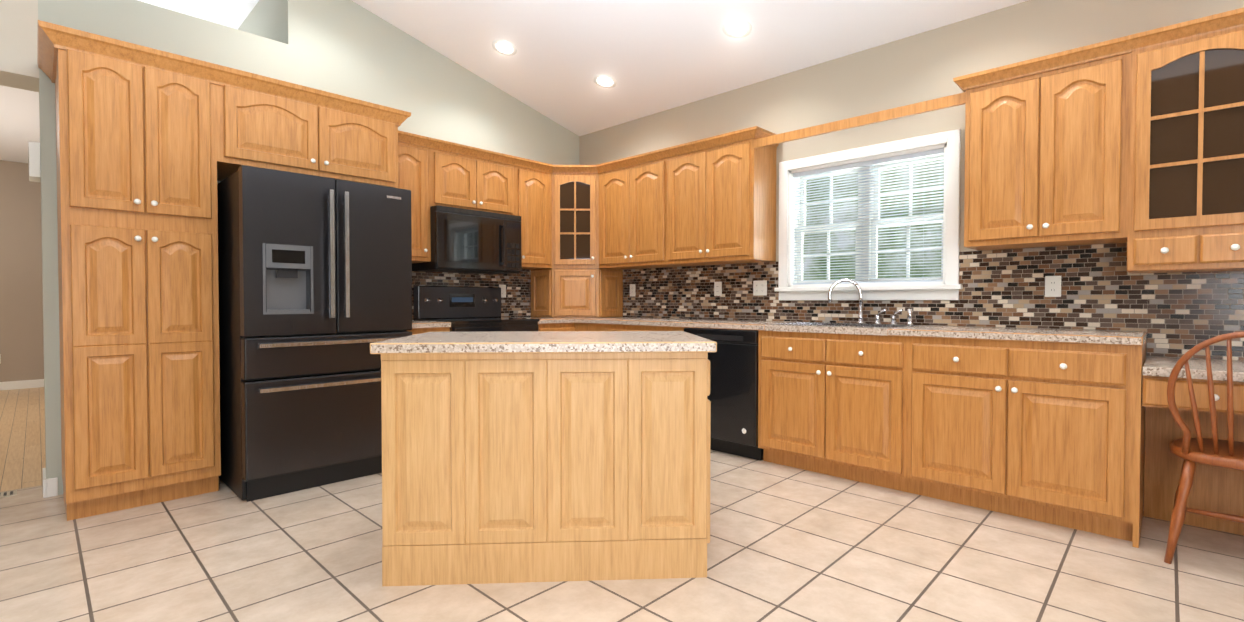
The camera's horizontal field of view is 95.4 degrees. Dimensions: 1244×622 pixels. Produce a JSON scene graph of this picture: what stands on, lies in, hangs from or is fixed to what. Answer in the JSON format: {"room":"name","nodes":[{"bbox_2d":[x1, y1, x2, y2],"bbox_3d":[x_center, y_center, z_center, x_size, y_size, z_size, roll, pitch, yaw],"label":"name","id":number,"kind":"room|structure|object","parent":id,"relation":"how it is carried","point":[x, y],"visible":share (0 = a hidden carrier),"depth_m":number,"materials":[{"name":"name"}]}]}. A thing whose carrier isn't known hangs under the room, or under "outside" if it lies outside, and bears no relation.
{"room":"kitchen","nodes":[
{"label":"kitchen","id":0,"kind":"room"},
{"bbox_2d":[0,0,579,494],"bbox_3d":[-3.321,-1.349,3.070,0.309,4.728,8.390,1,1,44],"label":"wall","id":1,"kind":"structure","parent":0,"point":[350,48],"depth_m":4.28,"materials":[{"name":"beige paint"}]},
{"bbox_2d":[0,379,43,389],"bbox_3d":[-8.597,0.921,5.560,0.014,0.100,4.600,1,1,44],"label":"baseboard","id":2,"kind":"structure","parent":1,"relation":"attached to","point":[11,385],"depth_m":6.89,"materials":[{"name":"white wood"}]},
{"bbox_2d":[28,141,40,181],"bbox_3d":[-3.242,-0.821,3.123,0.180,0.190,0.046,1,1,44],"label":"door chime","id":3,"kind":"object","parent":1,"relation":"attached to","point":[34,161],"visible":1,"depth_m":3.06,"materials":[{"name":"white plastic"}]},
{"bbox_2d":[42,468,50,497],"bbox_3d":[-3.245,0.963,3.185,0.314,0.100,0.019,1,1,44],"label":"baseboard","id":4,"kind":"structure","parent":1,"relation":"attached to","point":[50,487],"depth_m":3.08,"materials":[{"name":"white wood"}]},
{"bbox_2d":[398,131,433,263],"bbox_3d":[-1.704,-0.843,4.293,0.342,0.931,0.378,1,1,44],"label":"upper cabinet","id":5,"kind":"object","parent":1,"relation":"attached to","point":[415,152],"depth_m":4.25,"materials":[{"name":"brown wood"}]},
{"bbox_2d":[434,139,517,215],"bbox_3d":[-1.302,-1.062,4.705,0.342,0.507,0.780,1,1,44],"label":"upper cabinet","id":6,"kind":"object","parent":1,"relation":"attached to","point":[465,177],"depth_m":4.57,"materials":[{"name":"brown wood"}]},
{"bbox_2d":[412,205,521,273],"bbox_3d":[-1.260,-0.563,4.673,0.457,0.480,0.776,1,1,44],"label":"microwave","id":7,"kind":"object","parent":6,"relation":"attached to","point":[471,241],"visible":0.98,"depth_m":4.50,"materials":[{"name":"black metal"}]},
{"bbox_2d":[499,285,505,296],"bbox_3d":[-1.091,-0.182,5.171,0.007,0.116,0.072,1,1,44],"label":"electrical outlet","id":8,"kind":"object","parent":1,"relation":"attached to","point":[503,290],"visible":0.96,"depth_m":5.17,"materials":[{"name":"white plastic"}]},
{"bbox_2d":[518,157,553,269],"bbox_3d":[-0.892,-0.857,5.133,0.342,0.931,0.400,1,1,44],"label":"upper cabinet","id":9,"kind":"object","parent":1,"relation":"attached to","point":[535,178],"depth_m":5.03,"materials":[{"name":"brown wood"}]},
{"bbox_2d":[554,165,597,268],"bbox_3d":[-0.432,-0.862,5.403,0.628,0.931,0.628,1,1,44],"label":"upper cabinet","id":10,"kind":"object","parent":1,"relation":"attached to","point":[575,186],"depth_m":5.16,"materials":[{"name":"brown wood"}]},
{"bbox_2d":[0,0,1027,162],"bbox_3d":[-2.551,-2.766,2.155,13.750,2.158,8.600,1,1,44],"label":"ceiling","id":11,"kind":"structure","parent":0,"point":[650,57],"depth_m":4.22,"materials":[{"name":"white paint"}]},
{"bbox_2d":[492,40,516,55],"bbox_3d":[-0.930,-2.093,4.479,0.196,0.072,0.192,1,1,44],"label":"recessed light","id":12,"kind":"object","parent":11,"relation":"in","point":[507,48],"visible":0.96,"depth_m":4.47,"materials":[{"name":"white"}]},
{"bbox_2d":[593,74,616,87],"bbox_3d":[-0.142,-1.927,4.722,0.196,0.072,0.192,1,1,44],"label":"recessed light","id":13,"kind":"object","parent":11,"relation":"in","point":[605,80],"visible":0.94,"depth_m":4.71,"materials":[{"name":"white"}]},
{"bbox_2d":[722,18,751,37],"bbox_3d":[0.775,-1.914,3.815,0.196,0.072,0.192,1,1,44],"label":"recessed light","id":14,"kind":"object","parent":11,"relation":"in","point":[736,27],"visible":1,"depth_m":3.81,"materials":[{"name":"white"}]},
{"bbox_2d":[0,387,1243,621],"bbox_3d":[-2.551,1.060,2.223,13.750,0.060,8.600,1,1,44],"label":"floor","id":15,"kind":"structure","parent":0,"point":[792,545],"depth_m":2.29,"materials":[{"name":"tile"}]},
{"bbox_2d":[0,490,16,497],"bbox_3d":[-3.478,1.013,3.048,0.110,0.004,0.300,1,1,44],"label":"floor vent","id":16,"kind":"object","parent":15,"relation":"in","point":[8,493],"visible":1,"depth_m":3.13,"materials":[{"name":"beige metal"}]},
{"bbox_2d":[37,20,410,520],"bbox_3d":[-2.286,-0.166,3.464,0.674,2.348,1.767,1,1,44],"label":"pantry unit","id":17,"kind":"object","parent":15,"relation":"on","point":[153,146],"visible":1,"depth_m":2.92,"materials":[{"name":"brown wood"}]},
{"bbox_2d":[217,165,411,501],"bbox_3d":[-1.943,0.119,3.551,0.957,1.775,0.910,1,1,44],"label":"fridge","id":18,"kind":"object","parent":15,"relation":"on","point":[315,284],"visible":0.85,"depth_m":3.18,"materials":[{"name":"black metal"}]},
{"bbox_2d":[407,325,450,334],"bbox_3d":[-1.602,0.557,4.217,0.626,0.876,0.376,1,1,44],"label":"base cabinet","id":19,"kind":"object","parent":15,"relation":"on","point":[416,329],"depth_m":4.01,"materials":[{"name":"brown wood"}]},
{"bbox_2d":[414,286,539,331],"bbox_3d":[-1.157,0.393,4.590,0.690,1.190,0.776,1,1,44],"label":"range","id":20,"kind":"object","parent":15,"relation":"on","point":[469,309],"visible":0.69,"depth_m":4.62,"materials":[{"name":"black metal"}]},
{"bbox_2d":[370,331,716,585],"bbox_3d":[-0.297,0.568,2.507,1.304,0.915,0.780,0,1,-3],"label":"kitchen island","id":21,"kind":"object","parent":15,"relation":"on","point":[529,456],"visible":1,"depth_m":2.15,"materials":[{"name":"brown wood"}]},
{"bbox_2d":[538,321,574,330],"bbox_3d":[-0.779,0.542,5.069,0.626,0.876,0.425,1,1,44],"label":"base cabinet","id":22,"kind":"object","parent":15,"relation":"on","point":[542,325],"depth_m":4.85,"materials":[{"name":"brown wood"}]},
{"bbox_2d":[531,268,622,317],"bbox_3d":[-0.432,-0.169,5.402,0.632,0.449,0.632,1,1,44],"label":"appliance garage","id":23,"kind":"object","parent":22,"relation":"on","point":[573,293],"visible":1,"depth_m":5.19,"materials":[{"name":"brown wood"}]},
{"bbox_2d":[575,321,602,330],"bbox_3d":[-0.075,0.542,5.084,0.400,0.876,0.626,1,1,44],"label":"base cabinet","id":24,"kind":"object","parent":15,"relation":"on","point":[579,325],"depth_m":4.86,"materials":[{"name":"brown wood"}]},
{"bbox_2d":[603,321,658,330],"bbox_3d":[0.216,0.547,4.802,0.410,0.876,0.626,1,1,44],"label":"base cabinet","id":25,"kind":"object","parent":15,"relation":"on","point":[607,325],"depth_m":4.55,"materials":[{"name":"brown wood"}]},
{"bbox_2d":[639,321,734,330],"bbox_3d":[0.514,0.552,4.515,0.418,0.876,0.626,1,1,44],"label":"countertop","id":26,"kind":"structure","parent":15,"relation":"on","point":[663,325],"depth_m":4.17,"materials":[{"name":"beige stone"}]},
{"bbox_2d":[684,328,762,459],"bbox_3d":[0.872,0.560,4.146,0.606,0.872,0.604,1,1,44],"label":"dishwasher","id":27,"kind":"object","parent":15,"relation":"on","point":[732,397],"visible":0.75,"depth_m":3.85,"materials":[{"name":"black metal"}]},
{"bbox_2d":[758,353,906,491],"bbox_3d":[1.434,0.656,3.628,0.920,0.700,0.626,1,1,44],"label":"base cabinet","id":28,"kind":"object","parent":15,"relation":"on","point":[842,419],"depth_m":3.36,"materials":[{"name":"brown wood"}]},
{"bbox_2d":[775,353,894,364],"bbox_3d":[1.420,0.288,3.636,0.760,0.005,0.430,1,1,44],"label":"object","id":29,"kind":"structure","parent":28,"relation":"on","point":[776,354],"depth_m":3.35,"materials":[{"name":"brown wood"}]},
{"bbox_2d":[903,329,1146,547],"bbox_3d":[2.103,0.579,2.980,0.940,0.876,0.626,1,1,44],"label":"base cabinet","id":30,"kind":"object","parent":15,"relation":"on","point":[1044,425],"depth_m":2.70,"materials":[{"name":"brown wood"}]},
{"bbox_2d":[1142,356,1243,535],"bbox_3d":[3.115,0.639,1.990,1.887,0.790,0.642,1,1,44],"label":"desk","id":31,"kind":"object","parent":15,"relation":"on","point":[1217,489],"visible":0.58,"depth_m":2.64,"materials":[{"name":"wood"}]},
{"bbox_2d":[1164,332,1243,563],"bbox_3d":[2.511,0.552,2.287,0.453,0.959,0.488,1,1,44],"label":"chair","id":32,"kind":"object","parent":15,"relation":"on","point":[1213,451],"visible":1,"depth_m":2.28,"materials":[{"name":"brown wood"}]},
{"bbox_2d":[771,325,894,360],"bbox_3d":[1.272,0.190,3.481,0.760,0.196,0.004,1,1,44],"label":"sink","id":33,"kind":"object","parent":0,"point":[857,342],"depth_m":3.36,"materials":[{"name":"brown wood"}]},
{"bbox_2d":[828,278,912,324],"bbox_3d":[1.630,-0.067,3.728,0.515,0.307,0.138,1,1,44],"label":"faucet","id":34,"kind":"object","parent":33,"relation":"on","point":[860,314],"visible":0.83,"depth_m":3.80,"materials":[{"name":"silver metal"}]},
{"bbox_2d":[895,325,918,360],"bbox_3d":[1.692,0.192,3.371,0.004,0.196,0.430,1,1,44],"label":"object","id":35,"kind":"structure","parent":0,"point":[902,329],"depth_m":3.10,"materials":[{"name":"brown wood"}]},
{"bbox_2d":[580,0,1243,452],"bbox_3d":[2.396,-0.381,3.252,7.680,2.785,0.208,1,1,44],"label":"wall","id":36,"kind":"structure","parent":0,"point":[1003,288],"depth_m":3.46,"materials":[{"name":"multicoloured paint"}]},
{"bbox_2d":[598,149,662,269],"bbox_3d":[0.182,-0.855,5.009,0.802,0.931,0.342,1,1,44],"label":"upper cabinet","id":37,"kind":"object","parent":36,"relation":"attached to","point":[629,188],"depth_m":4.88,"materials":[{"name":"brown wood"}]},
{"bbox_2d":[630,284,634,295],"bbox_3d":[0.099,-0.195,5.325,0.072,0.116,0.007,1,1,44],"label":"electrical outlet","id":38,"kind":"object","parent":36,"relation":"attached to","point":[632,289],"visible":1,"depth_m":5.32,"materials":[{"name":"white plastic"}]},
{"bbox_2d":[714,282,721,295],"bbox_3d":[0.789,-0.183,4.658,0.072,0.116,0.007,1,1,44],"label":"electrical outlet","id":39,"kind":"object","parent":36,"relation":"attached to","point":[717,288],"visible":1,"depth_m":4.66,"materials":[{"name":"white plastic"}]},
{"bbox_2d":[662,127,777,266],"bbox_3d":[0.761,-0.845,4.450,0.807,0.931,0.342,1,1,44],"label":"upper cabinet","id":40,"kind":"object","parent":36,"relation":"attached to","point":[719,191],"depth_m":4.26,"materials":[{"name":"brown wood"}]},
{"bbox_2d":[753,280,766,295],"bbox_3d":[1.069,-0.178,4.387,0.118,0.116,0.007,1,1,44],"label":"electrical outlet","id":41,"kind":"object","parent":36,"relation":"attached to","point":[759,288],"visible":1,"depth_m":4.39,"materials":[{"name":"white plastic"}]},
{"bbox_2d":[787,322,802,324],"bbox_3d":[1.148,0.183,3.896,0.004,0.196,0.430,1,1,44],"label":"countertop","id":42,"kind":"structure","parent":36,"relation":"attached to","point":[788,323],"depth_m":3.97,"materials":[{"name":"beige stone"}]},
{"bbox_2d":[803,322,898,328],"bbox_3d":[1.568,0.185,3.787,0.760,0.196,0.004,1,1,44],"label":"countertop","id":43,"kind":"structure","parent":36,"relation":"attached to","point":[804,323],"depth_m":3.89,"materials":[{"name":"beige stone"}]},
{"bbox_2d":[774,129,962,299],"bbox_3d":[1.678,-0.592,3.916,1.240,1.035,0.245,1,1,44],"label":"window","id":44,"kind":"structure","parent":36,"relation":"in","point":[948,287],"depth_m":3.87,"materials":[{"name":"white wood"}]},
{"bbox_2d":[793,148,943,284],"bbox_3d":[1.652,-0.604,3.889,1.012,0.828,0.040,1,1,44],"label":"window blinds","id":45,"kind":"object","parent":44,"relation":"attached to","point":[936,152],"visible":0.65,"depth_m":3.84,"materials":[{"name":"white plastic"}]},
{"bbox_2d":[962,36,1125,250],"bbox_3d":[2.249,-0.820,3.012,0.677,0.931,0.342,1,1,44],"label":"upper cabinet","id":46,"kind":"object","parent":36,"relation":"attached to","point":[1043,135],"depth_m":2.87,"materials":[{"name":"brown wood"}]},
{"bbox_2d":[1045,276,1060,296],"bbox_3d":[2.378,-0.136,3.123,0.072,0.116,0.007,1,1,44],"label":"electrical outlet","id":47,"kind":"object","parent":36,"relation":"attached to","point":[1052,286],"visible":1,"depth_m":3.12,"materials":[{"name":"white plastic"}]},
{"bbox_2d":[1122,7,1243,273],"bbox_3d":[2.659,-0.732,2.608,0.475,1.092,0.354,1,1,44],"label":"upper cabinet","id":48,"kind":"object","parent":36,"relation":"attached to","point":[1135,142],"depth_m":2.52,"materials":[{"name":"brown wood"}]},
{"label":"outside","id":49,"kind":"structure","parent":0,"visible":0},
{"bbox_2d":[803,159,943,279],"bbox_3d":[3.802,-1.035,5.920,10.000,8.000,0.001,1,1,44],"label":"window panes","id":50,"kind":"structure","parent":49,"point":[853,271],"depth_m":6.61,"materials":[{"name":"clear glass"}]}
]}

